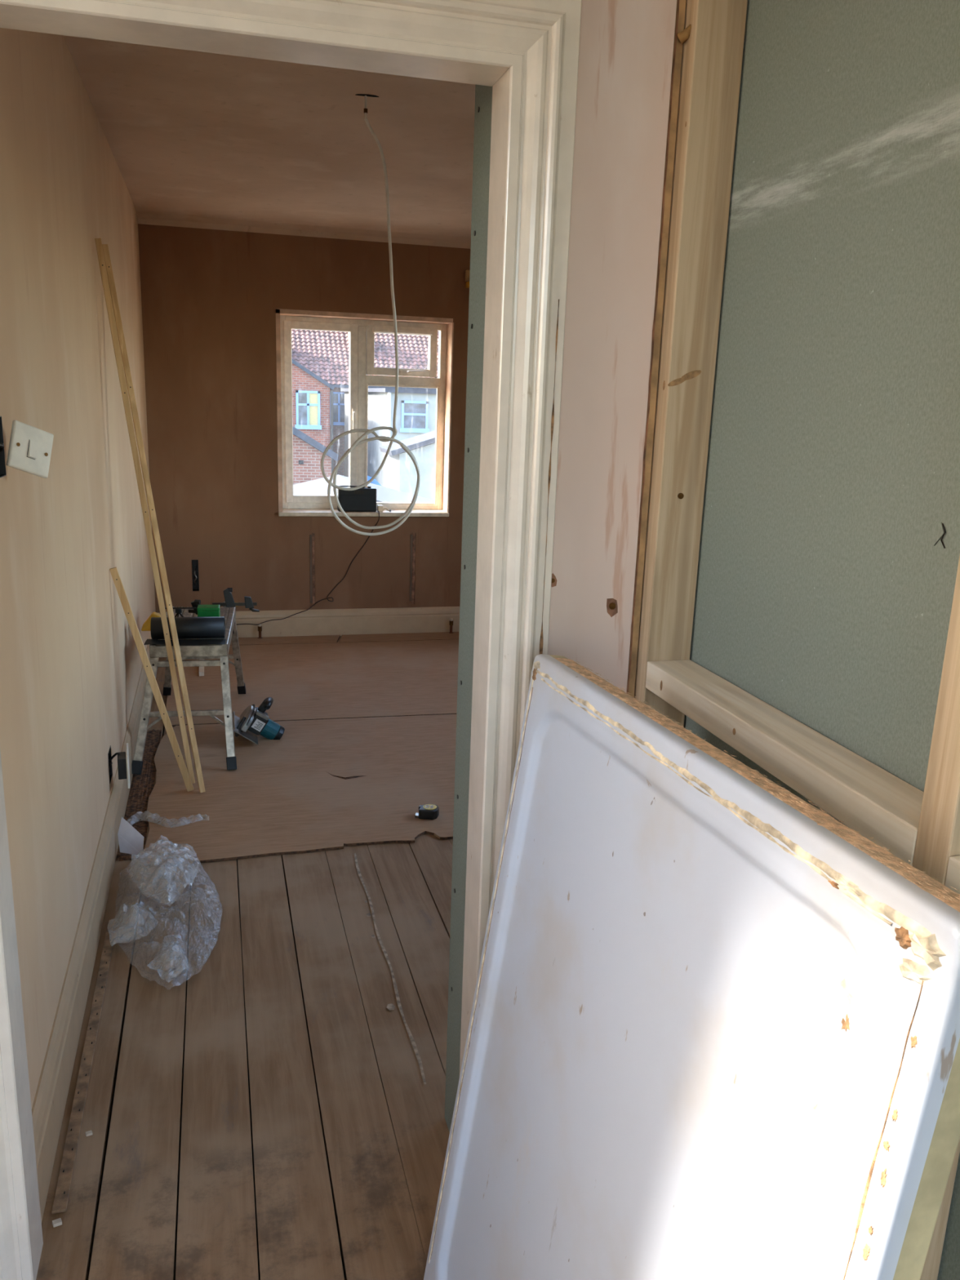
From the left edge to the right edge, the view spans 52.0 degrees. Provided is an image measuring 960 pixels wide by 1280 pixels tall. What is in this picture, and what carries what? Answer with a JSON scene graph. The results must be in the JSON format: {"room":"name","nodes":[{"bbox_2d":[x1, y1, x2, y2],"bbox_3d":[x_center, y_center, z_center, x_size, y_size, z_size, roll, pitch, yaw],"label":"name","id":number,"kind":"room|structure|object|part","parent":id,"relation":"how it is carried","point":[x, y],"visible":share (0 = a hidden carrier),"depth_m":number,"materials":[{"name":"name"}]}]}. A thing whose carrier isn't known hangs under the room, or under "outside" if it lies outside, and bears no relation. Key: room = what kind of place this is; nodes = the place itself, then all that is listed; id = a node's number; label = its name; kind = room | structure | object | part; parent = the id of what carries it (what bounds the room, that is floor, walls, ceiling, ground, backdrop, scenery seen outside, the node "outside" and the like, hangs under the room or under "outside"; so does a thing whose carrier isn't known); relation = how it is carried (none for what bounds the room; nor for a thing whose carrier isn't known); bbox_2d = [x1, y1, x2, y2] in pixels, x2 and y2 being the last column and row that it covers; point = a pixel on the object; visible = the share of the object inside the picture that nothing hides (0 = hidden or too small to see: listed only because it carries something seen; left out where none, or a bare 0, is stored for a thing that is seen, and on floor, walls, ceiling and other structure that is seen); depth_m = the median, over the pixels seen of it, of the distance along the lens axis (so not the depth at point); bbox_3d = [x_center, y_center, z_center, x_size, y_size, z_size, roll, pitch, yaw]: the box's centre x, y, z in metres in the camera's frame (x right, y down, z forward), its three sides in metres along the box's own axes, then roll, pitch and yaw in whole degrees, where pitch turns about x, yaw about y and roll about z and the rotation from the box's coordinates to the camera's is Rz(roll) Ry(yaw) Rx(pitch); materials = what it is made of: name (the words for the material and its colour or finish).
{"room":"construction site","nodes":[
{"label":"construction site","id":0,"kind":"room"},
{"bbox_2d":[0,27,155,1107],"bbox_3d":[-1.427,-0.697,3.681,0.100,2.500,4.840,-2,14,-15],"label":"wall","id":1,"kind":"structure","parent":0,"point":[71,664],"depth_m":2.39,"materials":[{"name":"paint"}]},
{"bbox_2d":[0,416,6,477],"bbox_3d":[-0.867,-0.340,1.730,0.052,0.105,0.077,-2,14,-15],"label":"box","id":2,"kind":"object","parent":1,"relation":"attached to","point":[2,464],"visible":1,"depth_m":1.77,"materials":[{"name":"black plastic"}]},
{"bbox_2d":[6,419,53,478],"bbox_3d":[-0.825,-0.348,1.798,0.032,0.106,0.106,9,16,28],"label":"light switch","id":3,"kind":"object","parent":1,"relation":"attached to","point":[29,451],"visible":1,"depth_m":1.79,"materials":[{"name":"plastic"}]},
{"bbox_2d":[31,632,151,1221],"bbox_3d":[-1.378,0.458,3.859,0.019,0.176,4.516,-2,14,-15],"label":"baseboard","id":4,"kind":"structure","parent":1,"relation":"attached to","point":[50,1100],"depth_m":2.33,"materials":[{"name":"paint"}]},
{"bbox_2d":[107,745,112,783],"bbox_3d":[-1.260,0.418,3.297,0.052,0.106,0.082,-2,14,-15],"label":"box","id":5,"kind":"object","parent":1,"relation":"attached to","point":[110,762],"visible":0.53,"depth_m":3.33,"materials":[{"name":"black plastic"}]},
{"bbox_2d":[108,742,129,788],"bbox_3d":[-1.217,0.425,3.315,0.074,0.120,0.120,-2,14,-15],"label":"socket plate","id":6,"kind":"object","parent":1,"relation":"attached to","point":[122,766],"visible":1,"depth_m":3.28,"materials":[{"name":"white plastic"}]},
{"bbox_3d":[-1.189,0.424,3.323,0.007,0.120,0.120,-3,15,-19],"label":"plate","id":7,"kind":"part","parent":6,"relation":"part of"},
{"bbox_2d":[35,635,453,1279],"bbox_3d":[0.161,0.998,2.434,4.300,0.093,8.800,-2,14,-15],"label":"floor","id":8,"kind":"structure","parent":0,"point":[275,1110],"depth_m":2.21,"materials":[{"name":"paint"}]},
{"bbox_2d":[52,1217,62,1226],"bbox_3d":[-0.776,1.070,1.807,0.016,0.006,0.011,-6,16,-28],"label":"crumb","id":9,"kind":"object","parent":8,"relation":"on","point":[57,1222],"visible":1,"depth_m":1.80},
{"bbox_2d":[51,920,116,1213],"bbox_3d":[-0.919,0.934,2.326,0.025,0.011,1.060,-2,14,-15],"label":"carpet gripper","id":10,"kind":"object","parent":8,"relation":"on","point":[60,1199],"visible":1,"depth_m":2.16,"materials":[{"name":"brown wood"}]},
{"bbox_2d":[84,1130,92,1136],"bbox_3d":[-0.805,1.016,2.025,0.013,0.005,0.009,-6,16,-28],"label":"crumb","id":11,"kind":"object","parent":8,"relation":"on","point":[88,1133],"visible":1,"depth_m":2.02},
{"bbox_2d":[115,729,161,861],"bbox_3d":[-1.307,0.560,3.811,0.084,0.006,1.300,-2,14,-15],"label":"crumbs","id":12,"kind":"object","parent":8,"relation":"on","point":[142,785],"visible":0.71,"depth_m":3.75,"materials":[{"name":"brown"}]},
{"bbox_2d":[106,839,222,986],"bbox_3d":[-0.922,0.739,2.902,0.320,0.105,0.884,-2,14,-15],"label":"plastic bag","id":13,"kind":"object","parent":8,"relation":"on","point":[173,853],"visible":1,"depth_m":2.88,"materials":[{"name":"clear plastic"}]},
{"bbox_2d":[117,817,143,855],"bbox_3d":[-1.144,0.645,3.219,0.097,0.116,0.022,8,15,25],"label":"paper sheet","id":14,"kind":"object","parent":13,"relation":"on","point":[131,841],"visible":1,"depth_m":3.23,"materials":[{"name":"white paper"}]},
{"bbox_2d":[209,635,340,644],"bbox_3d":[-1.390,0.010,6.028,1.086,0.009,0.188,-2,14,-15],"label":"sheet","id":15,"kind":"object","parent":8,"relation":"on","point":[321,638],"visible":0.62,"depth_m":6.08,"materials":[{"name":"brown wood"}]},
{"bbox_2d":[257,623,262,638],"bbox_3d":[-1.362,-0.055,6.090,0.029,0.089,0.030,-2,14,-15],"label":"pipe stub","id":16,"kind":"object","parent":15,"relation":"on","point":[260,627],"visible":1,"depth_m":6.08,"materials":[{"name":"orange metal"}]},
{"bbox_2d":[127,714,456,866],"bbox_3d":[0.085,0.508,4.158,2.936,0.034,1.392,-2,14,-15],"label":"sheet","id":17,"kind":"object","parent":8,"relation":"on","point":[326,784],"depth_m":3.80,"materials":[{"name":"brown cardboard"}]},
{"bbox_2d":[94,238,195,783],"bbox_3d":[-1.192,-0.390,3.543,0.256,1.961,0.016,-3,15,-20],"label":"batten","id":18,"kind":"object","parent":17,"relation":"on","point":[98,241],"visible":0.9,"depth_m":3.50,"materials":[{"name":"brown wood"}]},
{"bbox_2d":[109,566,194,791],"bbox_3d":[-1.195,0.160,3.602,0.258,0.870,0.016,-3,15,-21],"label":"batten","id":19,"kind":"object","parent":17,"relation":"on","point":[114,572],"visible":1,"depth_m":3.59,"materials":[{"name":"brown wood"}]},
{"bbox_2d":[102,244,205,792],"bbox_3d":[-1.191,-0.411,3.608,0.430,1.972,0.023,11,16,32],"label":"batten","id":20,"kind":"object","parent":17,"relation":"on","point":[105,248],"visible":0.94,"depth_m":3.60,"materials":[{"name":"brown wood"}]},
{"bbox_3d":[-1.107,0.626,3.488,0.283,0.024,0.151,-2,14,-15],"label":"plastic strip","id":21,"kind":"part","parent":17,"relation":"part of","materials":[{"name":"clear plastic"}]},
{"bbox_2d":[231,697,284,744],"bbox_3d":[-0.973,0.356,4.325,0.225,0.204,0.230,-2,14,-15],"label":"saw","id":22,"kind":"object","parent":17,"relation":"on","point":[253,722],"visible":0.95,"depth_m":4.28,"materials":[{"name":"metal"}]},
{"bbox_3d":[-1.032,0.384,4.316,0.105,0.083,0.230,-2,14,-15],"label":"plate","id":23,"kind":"part","parent":22,"relation":"part of","materials":[{"name":"metal"}]},
{"bbox_3d":[-1.029,0.352,4.309,0.090,0.133,0.176,-2,14,-15],"label":"blade","id":24,"kind":"part","parent":22,"relation":"part of","materials":[{"name":"metal"}]},
{"bbox_3d":[-0.949,0.295,4.316,0.052,0.053,0.028,-2,14,-15],"label":"handle stem","id":25,"kind":"part","parent":22,"relation":"part of","materials":[{"name":"black plastic"}]},
{"bbox_3d":[-0.945,0.327,4.272,0.056,0.044,0.024,-2,14,-15],"label":"chrome lever","id":26,"kind":"part","parent":22,"relation":"part of","materials":[{"name":"metal"}]},
{"bbox_3d":[-0.940,0.288,4.340,0.058,0.077,0.152,-2,14,-15],"label":"handle","id":27,"kind":"part","parent":22,"relation":"part of","materials":[{"name":"black plastic"}]},
{"bbox_2d":[414,804,439,819],"bbox_3d":[-0.192,0.625,3.592,0.083,0.039,0.065,3,14,6],"label":"tape measure","id":28,"kind":"object","parent":17,"relation":"on","point":[428,811],"visible":1,"depth_m":3.56,"materials":[{"name":"black plastic"}]},
{"bbox_2d":[164,639,458,727],"bbox_3d":[-0.240,0.187,5.471,2.872,0.009,1.539,-2,14,-15],"label":"sheet","id":29,"kind":"object","parent":8,"relation":"on","point":[388,678],"visible":0.46,"depth_m":5.23,"materials":[{"name":"brown cardboard"}]},
{"bbox_2d":[131,606,245,774],"bbox_3d":[-1.273,0.163,4.377,0.406,0.496,1.108,-1,14,-11],"label":"work platform","id":30,"kind":"object","parent":29,"relation":"on","point":[220,651],"visible":0.75,"depth_m":3.97,"materials":[{"name":"metal"}]},
{"bbox_3d":[-1.331,0.278,3.923,0.036,0.411,0.198,5,14,11],"label":"leg","id":31,"kind":"part","parent":30,"relation":"part of","materials":[{"name":"metal"}]},
{"bbox_2d":[141,611,160,631],"bbox_3d":[-1.381,-0.078,4.140,0.082,0.074,0.050,-1,14,-11],"label":"pouch","id":32,"kind":"object","parent":30,"relation":"on","point":[146,626],"visible":0.57,"depth_m":4.12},
{"bbox_3d":[-1.380,-0.044,4.283,0.024,0.052,0.745,-1,14,-11],"label":"rail","id":33,"kind":"part","parent":30,"relation":"part of","materials":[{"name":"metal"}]},
{"bbox_3d":[-1.497,0.068,4.753,0.036,0.412,0.233,-5,16,-28],"label":"leg","id":34,"kind":"part","parent":30,"relation":"part of","materials":[{"name":"metal"}]},
{"bbox_2d":[164,607,195,617],"bbox_3d":[-1.308,-0.108,4.305,0.130,0.068,0.063,-2,14,-15],"label":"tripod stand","id":35,"kind":"object","parent":30,"relation":"on","point":[178,610],"visible":0.81,"depth_m":4.30,"materials":[{"name":"metal"}]},
{"bbox_3d":[-1.309,-0.139,4.303,0.130,0.006,0.006,-1,14,-11],"label":"arm","id":36,"kind":"part","parent":35,"relation":"part of","materials":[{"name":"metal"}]},
{"bbox_2d":[143,616,226,645],"bbox_3d":[-1.191,-0.041,3.985,0.310,0.090,0.158,-1,14,-11],"label":"roll","id":37,"kind":"object","parent":30,"relation":"on","point":[191,631],"visible":0.96,"depth_m":3.99,"materials":[{"name":"black rubber"}]},
{"bbox_3d":[-1.173,0.043,3.968,0.304,0.048,0.024,-1,14,-11],"label":"rail","id":38,"kind":"part","parent":30,"relation":"part of","materials":[{"name":"metal"}]},
{"bbox_2d":[188,599,200,614],"bbox_3d":[-1.218,-0.132,4.362,0.160,0.092,0.029,4,14,8],"label":"clamp","id":39,"kind":"object","parent":30,"relation":"on","point":[195,603],"visible":0.38,"depth_m":4.35,"materials":[{"name":"metal"}]},
{"bbox_2d":[196,604,220,617],"bbox_3d":[-1.175,-0.105,4.265,0.092,0.084,0.072,-1,14,-11],"label":"box","id":40,"kind":"object","parent":30,"relation":"on","point":[203,611],"visible":0.68,"depth_m":4.23,"materials":[{"name":"green plastic"}]},
{"bbox_3d":[-1.174,-0.140,4.256,0.096,0.012,0.078,-2,14,-15],"label":"lid","id":41,"kind":"part","parent":40,"relation":"part of","materials":[{"name":"green plastic"}]},
{"bbox_3d":[-1.023,0.272,3.988,0.035,0.408,0.176,-3,15,-21],"label":"leg","id":42,"kind":"part","parent":30,"relation":"part of","materials":[{"name":"metal"}]},
{"bbox_3d":[-1.105,-0.048,4.338,0.024,0.052,0.745,-1,14,-11],"label":"rail","id":43,"kind":"part","parent":30,"relation":"part of","materials":[{"name":"metal"}]},
{"bbox_2d":[212,587,259,612],"bbox_3d":[-1.126,-0.184,4.539,0.212,0.116,0.020,-1,14,-11],"label":"clamp","id":44,"kind":"object","parent":30,"relation":"on","point":[229,602],"visible":0.99,"depth_m":4.53,"materials":[{"name":"metal"}]},
{"bbox_3d":[-1.190,0.065,4.810,0.034,0.410,0.214,1,14,-3],"label":"leg","id":45,"kind":"part","parent":30,"relation":"part of","materials":[{"name":"metal"}]},
{"bbox_2d":[199,658,204,675],"bbox_3d":[-1.523,0.146,5.386,0.026,0.023,0.300,-2,14,-15],"label":"timber offcut","id":46,"kind":"object","parent":29,"relation":"on","point":[201,668],"visible":0.53,"depth_m":5.27,"materials":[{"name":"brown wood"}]},
{"bbox_2d":[339,631,458,642],"bbox_3d":[0.021,-0.029,6.387,1.883,0.009,0.212,-2,14,-15],"label":"sheet","id":47,"kind":"object","parent":8,"relation":"on","point":[440,635],"visible":0.38,"depth_m":6.25,"materials":[{"name":"brown wood"}]},
{"bbox_2d":[448,617,453,633],"bbox_3d":[-0.186,-0.093,6.395,0.029,0.096,0.030,-2,14,-15],"label":"pipe stub","id":48,"kind":"object","parent":47,"relation":"on","point":[451,624],"visible":1,"depth_m":6.39,"materials":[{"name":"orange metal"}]},
{"bbox_2d":[423,653,959,1279],"bbox_3d":[0.145,0.667,1.203,0.210,1.147,0.875,-3,15,-18],"label":"shower tray","id":49,"kind":"object","parent":8,"relation":"on","point":[712,1034],"visible":1,"depth_m":1.04,"materials":[{"name":"plastic"}]},
{"bbox_2d":[554,657,959,911],"bbox_3d":[0.249,0.117,1.093,0.040,0.023,0.822,-3,15,-18],"label":"shower tray edge","id":50,"kind":"object","parent":49,"relation":"on","point":[917,877],"visible":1,"depth_m":0.94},
{"bbox_2d":[62,35,475,248],"bbox_3d":[0.114,-1.941,3.806,3.215,0.240,5.000,-2,14,-15],"label":"ceiling","id":51,"kind":"structure","parent":0,"point":[197,140],"depth_m":3.79,"materials":[{"name":"paint"}]},
{"bbox_2d":[320,95,420,535],"bbox_3d":[-0.361,-1.054,3.312,0.353,1.413,0.059,-2,14,-15],"label":"cable","id":52,"kind":"object","parent":51,"relation":"hanging from","point":[383,438],"visible":1,"depth_m":3.39,"materials":[{"name":"white plastic"}]},
{"bbox_2d":[137,223,470,613],"bbox_3d":[-0.505,-1.287,6.214,3.215,2.500,0.284,-2,14,-15],"label":"wall","id":53,"kind":"structure","parent":0,"point":[211,299],"depth_m":5.84,"materials":[{"name":"paint"}]},
{"bbox_2d":[191,560,199,591],"bbox_3d":[-1.730,-0.398,5.985,0.038,0.192,0.060,-2,14,-15],"label":"box","id":54,"kind":"object","parent":53,"relation":"attached to","point":[195,577],"visible":1,"depth_m":6.00,"materials":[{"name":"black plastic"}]},
{"bbox_2d":[158,606,459,637],"bbox_3d":[-0.506,-0.122,6.350,3.015,0.174,0.019,-2,14,-15],"label":"baseboard","id":55,"kind":"structure","parent":53,"relation":"attached to","point":[317,622],"depth_m":6.25,"materials":[{"name":"paint"}]},
{"bbox_2d":[275,308,453,516],"bbox_3d":[-0.718,-1.378,6.078,1.067,1.203,0.237,-2,14,-15],"label":"window","id":56,"kind":"structure","parent":53,"relation":"in","point":[362,328],"depth_m":6.08,"materials":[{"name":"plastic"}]},
{"bbox_2d":[236,511,379,625],"bbox_3d":[-1.068,-0.448,6.098,0.889,0.705,0.054,-2,14,-16],"label":"power flex","id":57,"kind":"object","parent":56,"relation":"hanging from","point":[327,597],"visible":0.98,"depth_m":6.17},
{"bbox_3d":[-0.982,-1.394,6.078,0.444,1.084,0.064,-2,14,-15],"label":"sash","id":58,"kind":"part","parent":56,"relation":"part of","materials":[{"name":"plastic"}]},
{"bbox_3d":[-0.779,-1.353,6.085,0.018,0.148,0.048,-2,14,-15],"label":"handle","id":59,"kind":"part","parent":56,"relation":"part of","materials":[{"name":"plastic"}]},
{"bbox_2d":[337,485,376,511],"bbox_3d":[-0.766,-0.882,6.132,0.238,0.158,0.069,-2,14,-15],"label":"radio","id":60,"kind":"object","parent":56,"relation":"on","point":[363,499],"visible":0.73,"depth_m":6.11,"materials":[{"name":"black plastic"}]},
{"bbox_3d":[-0.820,-0.949,6.102,0.121,0.017,0.008,-2,14,-15],"label":"carry handle","id":61,"kind":"part","parent":60,"relation":"part of","materials":[{"name":"black plastic"}]},
{"bbox_2d":[340,494,374,510],"bbox_3d":[-0.759,-0.854,6.106,0.214,0.093,0.002,-2,14,-15],"label":"speaker grille","id":62,"kind":"object","parent":60,"relation":"attached to","point":[348,502],"depth_m":6.10,"materials":[{"name":"black plastic"}]},
{"bbox_3d":[-0.733,-0.801,6.197,1.065,0.026,0.192,-2,14,-15],"label":"sill","id":63,"kind":"part","parent":56,"relation":"part of","materials":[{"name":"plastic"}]},
{"bbox_2d":[377,504,391,511],"bbox_3d":[-0.602,-0.826,6.177,0.090,0.040,0.049,1,14,-3],"label":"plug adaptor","id":64,"kind":"object","parent":56,"relation":"on","point":[380,508],"visible":1,"depth_m":6.16,"materials":[{"name":"plastic"}]},
{"bbox_3d":[-0.487,-1.793,6.112,0.440,0.296,0.064,-2,14,-15],"label":"sash","id":65,"kind":"part","parent":56,"relation":"part of","materials":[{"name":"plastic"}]},
{"bbox_3d":[-0.416,-1.662,6.106,0.153,0.022,0.046,-2,14,-15],"label":"handle","id":66,"kind":"part","parent":56,"relation":"part of","materials":[{"name":"plastic"}]},
{"bbox_2d":[465,270,470,288],"bbox_3d":[-0.035,-2.175,5.933,0.100,0.100,0.060,-2,14,-15],"label":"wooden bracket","id":67,"kind":"object","parent":53,"relation":"attached to","point":[467,272],"visible":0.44,"depth_m":5.91,"materials":[{"name":"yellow wood"}]},
{"bbox_2d":[444,84,493,1132],"bbox_3d":[1.053,-0.169,2.032,2.214,2.430,0.154,-2,14,-15],"label":"plasterboard edge","id":68,"kind":"structure","parent":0,"point":[483,94],"depth_m":1.77,"materials":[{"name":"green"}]},
{"bbox_2d":[547,0,685,697],"bbox_3d":[0.316,-0.153,1.716,4.000,2.500,0.114,-2,14,-15],"label":"wall","id":69,"kind":"structure","parent":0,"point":[630,53],"depth_m":1.55,"materials":[{"name":"paint"}]},
{"bbox_2d":[0,0,582,1279],"bbox_3d":[-0.365,0.086,1.568,0.968,2.060,0.110,-2,14,-15],"label":"door frame","id":70,"kind":"structure","parent":69,"relation":"attached to","point":[528,51],"depth_m":1.49,"materials":[{"name":"paint"}]},
{"bbox_3d":[-0.773,0.108,1.418,0.100,2.060,0.028,-2,14,-15],"label":"architrave","id":71,"kind":"part","parent":70,"relation":"part of","materials":[{"name":"paint"}]},
{"bbox_3d":[0.061,0.083,1.639,0.100,2.060,0.028,-2,14,-15],"label":"architrave","id":72,"kind":"part","parent":70,"relation":"part of","materials":[{"name":"paint"}]},
{"bbox_2d":[634,0,959,1279],"bbox_3d":[0.804,0.347,-0.103,0.112,2.430,3.830,-2,14,-15],"label":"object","id":73,"kind":"object","parent":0,"point":[800,611],"visible":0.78,"depth_m":1.31,"materials":[{"name":"brown wood"}]},
{"label":"outside","id":74,"kind":"structure","parent":0,"visible":0},
{"bbox_3d":[-7.276,-20.888,103.068,280.000,0.300,193.200,-2,14,-15],"label":"ground","id":75,"kind":"structure","parent":74,"visible":0},
{"bbox_2d":[292,359,334,473],"bbox_3d":[-9.998,-9.557,43.346,5.860,6.000,11.210,-2,14,-15],"label":"rear wing","id":76,"kind":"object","parent":75,"relation":"on","point":[311,393],"visible":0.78,"depth_m":38.52},
{"bbox_3d":[-6.941,-9.455,38.359,0.385,0.452,0.015,-2,14,-15],"label":"pane","id":77,"kind":"part","parent":76,"relation":"part of","materials":[{"name":"glass"}]},
{"bbox_3d":[-6.965,-8.776,38.526,0.385,0.788,0.015,-2,14,-15],"label":"pane","id":78,"kind":"part","parent":76,"relation":"part of","materials":[{"name":"glass"}]},
{"bbox_3d":[-6.492,-9.469,38.479,0.385,0.452,0.015,-2,14,-15],"label":"pane","id":79,"kind":"part","parent":76,"relation":"part of","materials":[{"name":"yellow glass"}]},
{"bbox_3d":[-6.516,-8.789,38.645,0.385,0.788,0.015,-2,14,-15],"label":"pane","id":80,"kind":"part","parent":76,"relation":"part of","materials":[{"name":"yellow glass"}]},
{"bbox_2d":[292,426,338,484],"bbox_3d":[-6.957,-6.021,30.726,4.660,5.360,3.400,-2,14,-15],"label":"outbuilding","id":81,"kind":"structure","parent":75,"relation":"on","point":[308,452],"depth_m":29.74,"materials":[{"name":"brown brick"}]},
{"bbox_2d":[293,474,434,502],"bbox_3d":[-1.471,-0.719,14.628,4.700,3.120,3.900,-2,14,-15],"label":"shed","id":82,"kind":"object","parent":75,"relation":"on","point":[317,486],"visible":0.08,"depth_m":14.90,"materials":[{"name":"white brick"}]},
{"bbox_2d":[291,328,439,475],"bbox_3d":[-7.072,-13.990,52.371,26.000,10.500,6.020,-2,14,-15],"label":"roof","id":83,"kind":"structure","parent":75,"relation":"on","point":[325,353],"depth_m":51.18,"materials":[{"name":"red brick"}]},
{"bbox_3d":[-7.396,-12.296,50.001,0.380,0.520,0.015,-2,14,-15],"label":"pane","id":84,"kind":"part","parent":83,"relation":"part of","materials":[{"name":"glass"}]},
{"bbox_3d":[-7.423,-11.529,50.189,0.380,0.900,0.015,-2,14,-15],"label":"pane","id":85,"kind":"part","parent":83,"relation":"part of","materials":[{"name":"grey glass"}]},
{"bbox_3d":[-6.952,-12.309,50.119,0.380,0.520,0.015,-2,14,-15],"label":"pane","id":86,"kind":"part","parent":83,"relation":"part of","materials":[{"name":"glass"}]},
{"bbox_3d":[-6.978,-11.542,50.307,0.380,0.900,0.015,-2,14,-15],"label":"pane","id":87,"kind":"part","parent":83,"relation":"part of","materials":[{"name":"grey glass"}]},
{"bbox_2d":[367,475,381,485],"bbox_3d":[-3.523,-4.511,32.369,0.950,1.880,1.400,-2,14,-15],"label":"tarpaulin","id":88,"kind":"object","parent":75,"relation":"on","point":[374,482],"visible":0.12,"depth_m":32.07,"materials":[{"name":"blue plastic"}]},
{"bbox_2d":[340,387,436,487],"bbox_3d":[-2.703,-8.815,44.198,5.450,4.650,13.600,-2,14,-15],"label":"rendered wing","id":89,"kind":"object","parent":75,"relation":"on","point":[415,415],"visible":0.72,"depth_m":37.43},
{"bbox_3d":[-2.482,-8.249,37.323,0.940,0.525,0.015,-2,14,-15],"label":"pane","id":90,"kind":"part","parent":89,"relation":"part of","materials":[{"name":"grey glass"}]},
{"bbox_3d":[-2.463,-8.783,37.191,0.940,0.415,0.015,-2,14,-15],"label":"pane","id":91,"kind":"part","parent":89,"relation":"part of","materials":[{"name":"grey glass"}]},
{"bbox_2d":[379,430,435,499],"bbox_3d":[-1.078,-5.400,31.849,4.040,4.020,2.200,-2,14,-15],"label":"lean to","id":92,"kind":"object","parent":75,"relation":"on","point":[402,474],"visible":0.21,"depth_m":30.72,"materials":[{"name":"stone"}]}
]}

